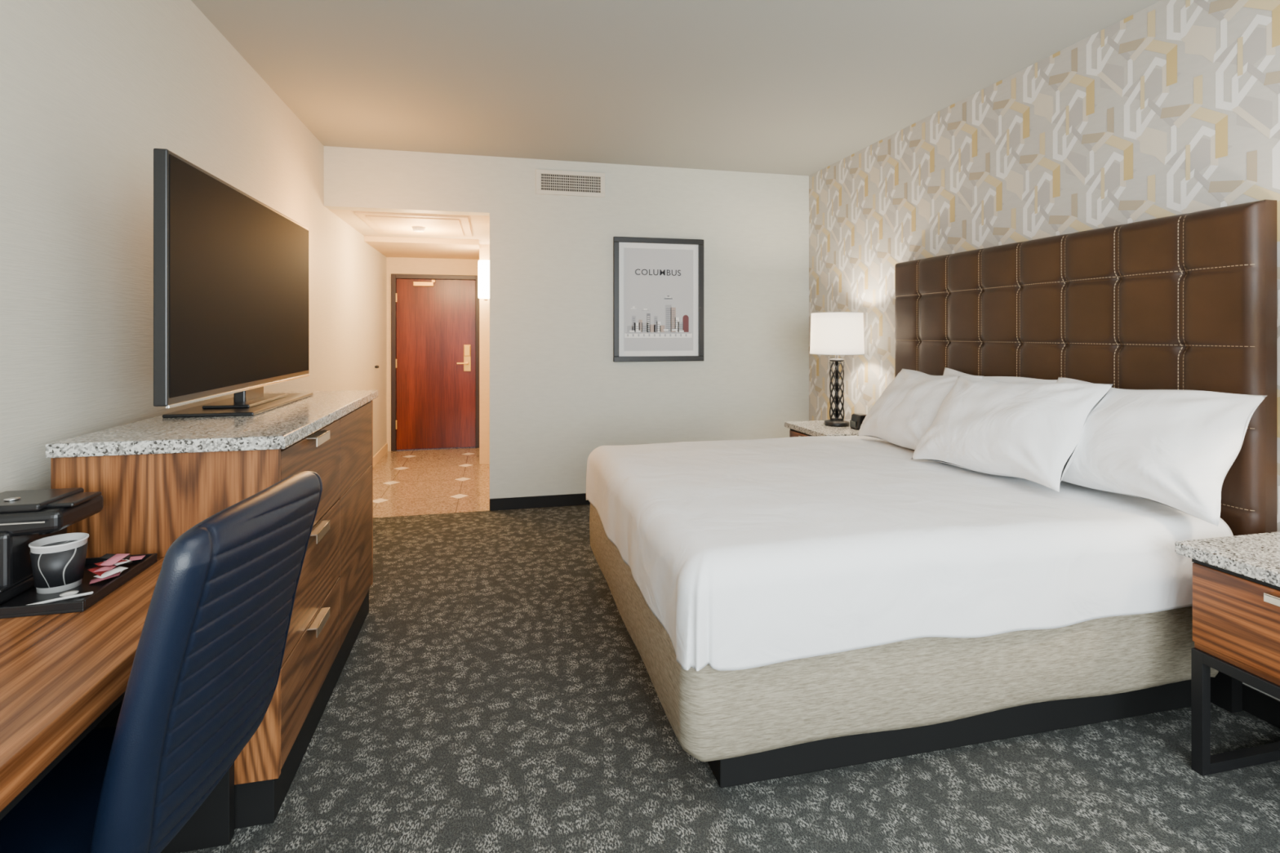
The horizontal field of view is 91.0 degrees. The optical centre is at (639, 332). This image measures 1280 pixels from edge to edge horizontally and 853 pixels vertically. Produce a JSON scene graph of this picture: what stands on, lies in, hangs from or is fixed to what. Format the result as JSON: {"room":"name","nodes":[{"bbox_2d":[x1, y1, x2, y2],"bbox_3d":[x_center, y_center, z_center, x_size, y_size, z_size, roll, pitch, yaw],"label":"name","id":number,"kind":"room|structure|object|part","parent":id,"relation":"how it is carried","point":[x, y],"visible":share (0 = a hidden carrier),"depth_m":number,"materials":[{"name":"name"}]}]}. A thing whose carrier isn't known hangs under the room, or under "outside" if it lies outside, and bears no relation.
{"room":"hotel room","nodes":[
{"label":"hotel room","id":0,"kind":"room"},
{"bbox_2d":[0,0,386,493],"bbox_3d":[-1.863,0.005,2.632,0.139,2.690,9.570,0,0,-13],"label":"wall","id":1,"kind":"structure","parent":0,"point":[89,89],"depth_m":2.03,"materials":[{"name":"beige paint"}]},
{"bbox_2d":[373,442,387,466],"bbox_3d":[-2.569,1.300,5.835,0.012,0.100,2.710,0,0,-13],"label":"trim","id":2,"kind":"structure","parent":1,"relation":"attached to","point":[384,450],"depth_m":6.67,"materials":[{"name":"paint"}]},
{"bbox_2d":[395,293,396,429],"bbox_3d":[-2.782,0.325,7.180,0.015,1.550,0.026,0,0,-13],"label":"door hinge","id":3,"kind":"object","parent":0,"point":[396,293],"depth_m":7.17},
{"bbox_2d":[328,208,489,259],"bbox_3d":[-1.587,-0.960,6.202,2.290,0.100,2.740,0,0,-13],"label":"ceiling","id":4,"kind":"structure","parent":0,"point":[479,224],"depth_m":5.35,"materials":[{"name":"beige paint"}]},
{"bbox_2d":[412,226,425,231],"bbox_3d":[-1.869,-0.873,5.315,0.110,0.035,0.110,0,0,-13],"label":"smoke detector","id":5,"kind":"object","parent":4,"relation":"attached to","point":[415,228],"visible":1,"depth_m":5.28,"materials":[{"name":"white plastic"}]},
{"bbox_2d":[386,257,479,451],"bbox_3d":[-1.877,0.220,7.449,2.090,2.260,0.120,0,0,-13],"label":"wall","id":6,"kind":"structure","parent":0,"point":[396,265],"depth_m":7.21,"materials":[{"name":"paint"}]},
{"bbox_2d":[391,273,479,451],"bbox_3d":[-2.364,0.340,7.315,0.980,2.020,0.120,0,0,-13],"label":"door frame","id":7,"kind":"structure","parent":6,"relation":"in","point":[393,277],"depth_m":7.20,"materials":[{"name":"black paint"}]},
{"bbox_2d":[396,278,475,449],"bbox_3d":[-2.364,0.361,7.312,0.876,1.958,0.045,0,0,-13],"label":"door","id":8,"kind":"structure","parent":7,"relation":"attached to","point":[436,398],"depth_m":7.29,"materials":[{"name":"brown wood"}]},
{"bbox_2d":[413,280,435,286],"bbox_3d":[-2.480,-0.572,7.237,0.240,0.075,0.051,0,0,-13],"label":"door closer","id":9,"kind":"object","parent":8,"relation":"attached to","point":[415,283],"depth_m":7.22,"materials":[{"name":"silver metal"}]},
{"bbox_2d":[463,344,471,371],"bbox_3d":[-2.020,0.295,7.358,0.080,0.310,0.024,0,0,-13],"label":"door lock plate","id":10,"kind":"object","parent":8,"relation":"attached to","point":[466,358],"visible":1,"depth_m":7.35,"materials":[{"name":"silver metal"}]},
{"bbox_2d":[457,361,468,364],"bbox_3d":[-2.060,0.355,7.308,0.130,0.030,0.059,0,0,-13],"label":"door lever","id":11,"kind":"object","parent":10,"relation":"attached to","point":[467,362],"depth_m":7.28,"materials":[{"name":"silver metal"}]},
{"bbox_2d":[463,345,470,355],"bbox_3d":[-2.014,0.210,7.334,0.070,0.120,0.029,0,0,-13],"label":"reader","id":12,"kind":"object","parent":10,"relation":"attached to","point":[466,348],"depth_m":7.32,"materials":[{"name":"silver metal"}]},
{"bbox_2d":[479,244,489,464],"bbox_3d":[-1.247,0.220,7.045,1.046,2.260,0.950,0,0,-13],"label":"wall","id":13,"kind":"structure","parent":0,"point":[484,249],"depth_m":6.48,"materials":[{"name":"paint"}]},
{"bbox_2d":[478,259,489,300],"bbox_3d":[-1.565,-0.527,6.392,0.156,0.405,0.176,0,0,-13],"label":"wall sconce","id":14,"kind":"object","parent":13,"relation":"attached to","point":[483,264],"visible":0.76,"depth_m":6.31,"materials":[{"name":"beige glass"}]},
{"bbox_2d":[324,146,808,498],"bbox_3d":[-0.427,0.005,5.003,3.810,2.690,0.120,0,0,-13],"label":"wall","id":15,"kind":"structure","parent":0,"point":[558,394],"depth_m":4.96,"materials":[{"name":"beige paint"}]},
{"bbox_2d":[489,493,590,511],"bbox_3d":[0.152,1.305,5.069,2.653,0.090,0.012,0,0,-13],"label":"baseboard","id":16,"kind":"structure","parent":15,"relation":"attached to","point":[570,500],"depth_m":4.85,"materials":[{"name":"black rubber"}]},
{"bbox_2d":[535,168,604,197],"bbox_3d":[-0.540,-1.165,4.907,0.540,0.190,0.015,0,0,-13],"label":"air vent","id":17,"kind":"object","parent":15,"relation":"in","point":[551,182],"visible":1,"depth_m":4.90,"materials":[{"name":"white metal"}]},
{"bbox_2d":[613,236,703,361],"bbox_3d":[0.155,-0.265,5.058,0.747,0.990,0.034,0,0,-13],"label":"framed picture","id":18,"kind":"object","parent":15,"relation":"attached to","point":[658,283],"visible":1,"depth_m":5.06,"materials":[{"name":"black"}]},
{"bbox_2d":[191,0,1160,175],"bbox_3d":[0.332,-1.390,1.735,4.010,0.100,6.830,0,0,-13],"label":"ceiling","id":19,"kind":"structure","parent":0,"point":[797,87],"depth_m":3.20,"materials":[{"name":"grey paint"}]},
{"bbox_2d":[179,446,1279,852],"bbox_3d":[0.022,1.400,3.069,4.010,0.100,9.570,0,0,-13],"label":"floor","id":20,"kind":"structure","parent":0,"point":[493,693],"depth_m":1.98,"materials":[{"name":"carpet"}]},
{"bbox_2d":[0,556,234,852],"bbox_3d":[-1.064,0.970,0.548,0.526,0.760,2.249,0,0,-13],"label":"desk","id":21,"kind":"object","parent":20,"relation":"on","point":[64,677],"visible":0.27,"depth_m":1.13,"materials":[{"name":"brown wood"}]},
{"bbox_2d":[0,553,157,618],"bbox_3d":[-1.368,0.579,1.438,0.325,0.022,0.300,0,0,-13],"label":"serving tray","id":22,"kind":"object","parent":21,"relation":"on","point":[18,606],"visible":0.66,"depth_m":1.39,"materials":[{"name":"black plastic"}]},
{"bbox_2d":[0,487,103,604],"bbox_3d":[-1.410,0.480,1.443,0.225,0.206,0.248,0,0,-13],"label":"coffee maker","id":23,"kind":"object","parent":22,"relation":"on","point":[28,516],"visible":0.89,"depth_m":1.41,"materials":[{"name":"black plastic"}]},
{"bbox_2d":[0,573,32,592],"bbox_3d":[-1.403,0.554,1.430,0.032,0.006,0.180,0,0,-13],"label":"drip tray","id":24,"kind":"object","parent":23,"relation":"on","point":[19,582],"depth_m":1.39,"materials":[{"name":"black plastic"}]},
{"bbox_3d":[-1.388,0.417,1.372,0.155,0.003,0.004,0,0,-13],"label":"trim","id":25,"kind":"part","parent":23,"relation":"part of","materials":[{"name":"silver metal"}]},
{"bbox_3d":[-1.434,0.390,1.459,0.165,0.017,0.160,0,0,-13],"label":"lid","id":26,"kind":"part","parent":23,"relation":"part of","materials":[{"name":"black plastic"}]},
{"bbox_3d":[-1.378,0.453,1.461,0.036,0.025,0.036,0,0,-13],"label":"spout","id":27,"kind":"part","parent":23,"relation":"part of","materials":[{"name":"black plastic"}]},
{"bbox_3d":[-1.332,0.393,1.482,0.055,0.010,0.110,0,0,-13],"label":"handle","id":28,"kind":"part","parent":23,"relation":"part of","materials":[{"name":"black plastic"}]},
{"bbox_2d":[28,532,88,594],"bbox_3d":[-1.330,0.528,1.442,0.102,0.109,0.102,0,0,-13],"label":"paper cup","id":29,"kind":"object","parent":22,"relation":"on","point":[58,562],"visible":1,"depth_m":1.41,"materials":[{"name":"black paper"}]},
{"bbox_2d":[28,590,93,604],"bbox_3d":[-1.269,0.578,1.377,0.108,0.008,0.042,0,0,-44],"label":"spoon","id":30,"kind":"object","parent":22,"relation":"on","point":[69,594],"visible":0.93,"depth_m":1.38,"materials":[{"name":"white plastic"}]},
{"bbox_2d":[59,590,79,596],"bbox_3d":[-1.262,0.578,1.391,0.032,0.004,0.032,0,0,-13],"label":"spoon bowl","id":31,"kind":"object","parent":30,"relation":"on","point":[69,593],"depth_m":1.39,"materials":[{"name":"white plastic"}]},
{"bbox_2d":[88,553,145,584],"bbox_3d":[-1.261,0.557,1.513,0.082,0.046,0.151,0,0,-13],"label":"packets","id":32,"kind":"object","parent":22,"relation":"on","point":[103,572],"visible":1,"depth_m":1.48,"materials":[{"name":"red"}]},
{"bbox_2d":[0,471,322,852],"bbox_3d":[-1.062,0.831,1.196,0.747,1.038,0.594,0,0,-13],"label":"office chair","id":33,"kind":"object","parent":20,"relation":"on","point":[206,668],"visible":1,"depth_m":1.10,"materials":[{"name":"blue leather"}]},
{"bbox_3d":[-1.137,0.910,1.161,0.470,0.080,0.515,0,0,-13],"label":"seat","id":34,"kind":"part","parent":33,"relation":"part of","materials":[{"name":"blue leather"}]},
{"bbox_2d":[45,390,377,829],"bbox_3d":[-1.386,0.815,2.334,0.555,1.070,1.417,0,0,-13],"label":"dresser","id":35,"kind":"object","parent":20,"relation":"on","point":[157,478],"visible":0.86,"depth_m":1.79,"materials":[{"name":"wood"}]},
{"bbox_3d":[-1.248,0.768,1.672,0.525,0.904,0.022,0,0,-13],"label":"panel","id":36,"kind":"part","parent":35,"relation":"part of","materials":[{"name":"brown wood"}]},
{"bbox_2d":[153,148,312,417],"bbox_3d":[-1.509,-0.116,2.411,0.270,0.792,1.380,0,0,-13],"label":"television","id":37,"kind":"object","parent":35,"relation":"on","point":[231,270],"visible":1,"depth_m":2.10,"materials":[{"name":"black plastic"}]},
{"bbox_3d":[-1.082,0.481,2.076,0.020,0.301,0.683,0,0,-13],"label":"drawer","id":38,"kind":"part","parent":35,"relation":"part of","materials":[{"name":"brown wood"}]},
{"bbox_3d":[-1.082,1.073,2.076,0.020,0.277,0.683,0,0,-13],"label":"drawer","id":39,"kind":"part","parent":35,"relation":"part of","materials":[{"name":"brown wood"}]},
{"bbox_3d":[-1.082,0.783,2.076,0.020,0.291,0.683,0,0,-13],"label":"drawer","id":40,"kind":"part","parent":35,"relation":"part of","materials":[{"name":"brown wood"}]},
{"bbox_3d":[-1.055,0.347,2.065,0.032,0.030,0.160,0,0,-13],"label":"drawer pull","id":41,"kind":"part","parent":35,"relation":"part of","materials":[{"name":"beige"}]},
{"bbox_3d":[-1.055,0.951,2.065,0.032,0.030,0.160,0,0,-13],"label":"drawer pull","id":42,"kind":"part","parent":35,"relation":"part of","materials":[{"name":"beige"}]},
{"bbox_3d":[-1.055,0.654,2.065,0.032,0.030,0.160,0,0,-13],"label":"drawer pull","id":43,"kind":"part","parent":35,"relation":"part of","materials":[{"name":"beige"}]},
{"bbox_3d":[-1.233,0.482,2.725,0.020,0.303,0.643,0,0,-13],"label":"cabinet door","id":44,"kind":"part","parent":35,"relation":"part of","materials":[{"name":"brown wood"}]},
{"bbox_3d":[-1.233,0.925,2.725,0.020,0.574,0.643,0,0,-13],"label":"cabinet door","id":45,"kind":"part","parent":35,"relation":"part of","materials":[{"name":"brown wood"}]},
{"bbox_3d":[-1.554,0.768,2.995,0.525,0.904,0.022,0,0,-13],"label":"panel","id":46,"kind":"part","parent":35,"relation":"part of","materials":[{"name":"brown wood"}]},
{"bbox_2d":[784,419,858,437],"bbox_3d":[1.384,1.000,4.366,0.540,0.700,0.610,0,0,-13],"label":"nightstand","id":47,"kind":"object","parent":20,"relation":"on","point":[811,428],"visible":0.14,"depth_m":4.32,"materials":[{"name":"stone"}]},
{"bbox_3d":[1.158,0.829,4.313,0.015,0.242,0.548,0,0,-13],"label":"drawer","id":48,"kind":"part","parent":47,"relation":"part of","materials":[{"name":"brown wood"}]},
{"bbox_2d":[809,311,864,426],"bbox_3d":[1.385,0.254,4.428,0.371,0.792,0.371,0,0,-13],"label":"table lamp","id":49,"kind":"object","parent":47,"relation":"on","point":[832,333],"visible":1,"depth_m":4.30,"materials":[{"name":"black"}]},
{"bbox_3d":[1.385,0.005,4.428,0.366,0.290,0.366,0,0,-13],"label":"lamp shade","id":50,"kind":"part","parent":49,"relation":"part of","materials":[{"name":"white fabric"}]},
{"bbox_2d":[849,413,866,430],"bbox_3d":[1.480,0.600,4.255,0.094,0.100,0.100,0,0,-13],"label":"alarm clock","id":51,"kind":"object","parent":47,"relation":"on","point":[855,422],"visible":0.79,"depth_m":4.22,"materials":[{"name":"black plastic"}]},
{"bbox_2d":[849,420,856,427],"bbox_3d":[1.437,0.615,4.244,0.004,0.040,0.070,0,0,-13],"label":"clock","id":52,"kind":"object","parent":51,"relation":"on","point":[852,423],"depth_m":4.24,"materials":[{"name":"grey plastic"}]},
{"bbox_2d":[586,435,1233,787],"bbox_3d":[0.864,0.980,2.831,1.975,0.741,1.902,0,0,-13],"label":"bed","id":53,"kind":"object","parent":20,"relation":"on","point":[793,606],"visible":0.94,"depth_m":1.98,"materials":[{"name":"white fabric"}]},
{"bbox_2d":[586,435,1233,671],"bbox_3d":[0.858,0.768,2.829,1.962,0.318,1.901,0,0,-13],"label":"comforter","id":54,"kind":"object","parent":53,"relation":"on","point":[742,554],"depth_m":2.01,"materials":[{"name":"white fabric"}]},
{"bbox_2d":[857,368,983,449],"bbox_3d":[1.482,0.412,3.407,0.323,0.400,0.700,0,0,-8],"label":"pillow","id":55,"kind":"object","parent":53,"relation":"on","point":[906,409],"visible":0.73,"depth_m":3.32,"materials":[{"name":"white fabric"}]},
{"bbox_2d":[942,367,1057,382],"bbox_3d":[1.673,0.403,3.126,0.266,0.418,0.784,0,0,-10],"label":"pillow","id":56,"kind":"object","parent":53,"relation":"on","point":[948,371],"visible":0.03,"depth_m":3.02,"materials":[{"name":"white fabric"}]},
{"bbox_2d":[911,376,1112,492],"bbox_3d":[1.575,0.406,2.747,0.339,0.411,0.746,0,0,-20],"label":"pillow","id":57,"kind":"object","parent":53,"relation":"on","point":[1029,431],"visible":1,"depth_m":2.59,"materials":[{"name":"white fabric"}]},
{"bbox_2d":[1056,377,1267,526],"bbox_3d":[1.834,0.404,2.383,0.301,0.416,0.765,0,0,-13],"label":"pillow","id":58,"kind":"object","parent":53,"relation":"on","point":[1176,449],"visible":0.76,"depth_m":2.18,"materials":[{"name":"white fabric"}]},
{"bbox_2d":[894,199,1277,713],"bbox_3d":[1.905,0.449,3.112,0.098,1.803,1.997,0,0,-13],"label":"headboard","id":59,"kind":"object","parent":20,"relation":"on","point":[1188,301],"visible":0.4,"depth_m":2.53,"materials":[{"name":"brown leather"}]},
{"bbox_3d":[1.905,0.324,3.112,0.098,1.553,1.997,0,0,-13],"label":"panel","id":60,"kind":"part","parent":59,"relation":"part of","materials":[{"name":"brown leather"}]},
{"bbox_2d":[1174,531,1279,776],"bbox_3d":[1.999,1.000,1.716,0.540,0.700,0.630,0,0,-13],"label":"nightstand","id":61,"kind":"object","parent":20,"relation":"on","point":[1236,579],"visible":1,"depth_m":1.87,"materials":[{"name":"wood"}]},
{"bbox_3d":[2.014,1.163,1.720,0.500,0.375,0.580,0,0,-13],"label":"leg frame","id":62,"kind":"part","parent":61,"relation":"part of","materials":[{"name":"black metal"}]},
{"bbox_3d":[1.772,0.829,1.663,0.015,0.242,0.568,0,0,-13],"label":"drawer","id":63,"kind":"part","parent":61,"relation":"part of","materials":[{"name":"brown wood"}]},
{"bbox_3d":[1.752,0.728,1.659,0.034,0.024,0.160,0,0,-13],"label":"drawer pull","id":64,"kind":"part","parent":61,"relation":"part of","materials":[{"name":"beige"}]},
{"bbox_2d":[808,0,1279,701],"bbox_3d":[2.236,0.005,2.177,0.100,2.690,6.830,0,0,-13],"label":"wall","id":65,"kind":"structure","parent":0,"point":[1242,140],"depth_m":3.00,"materials":[{"name":"paper"}]},
{"bbox_2d":[808,0,1279,531],"bbox_3d":[2.042,-0.144,2.788,0.001,2.389,5.309,0,0,-13],"label":"wallpaper pattern","id":66,"kind":"object","parent":65,"relation":"attached to","point":[1255,42],"visible":0.48,"depth_m":2.93,"materials":[{"name":"beige paper"}]},
{"bbox_2d":[1242,684,1279,728],"bbox_3d":[2.185,1.305,2.148,0.012,0.090,6.598,0,0,-13],"label":"baseboard","id":67,"kind":"structure","parent":65,"relation":"attached to","point":[1266,708],"depth_m":2.19,"materials":[{"name":"black rubber"}]}
]}

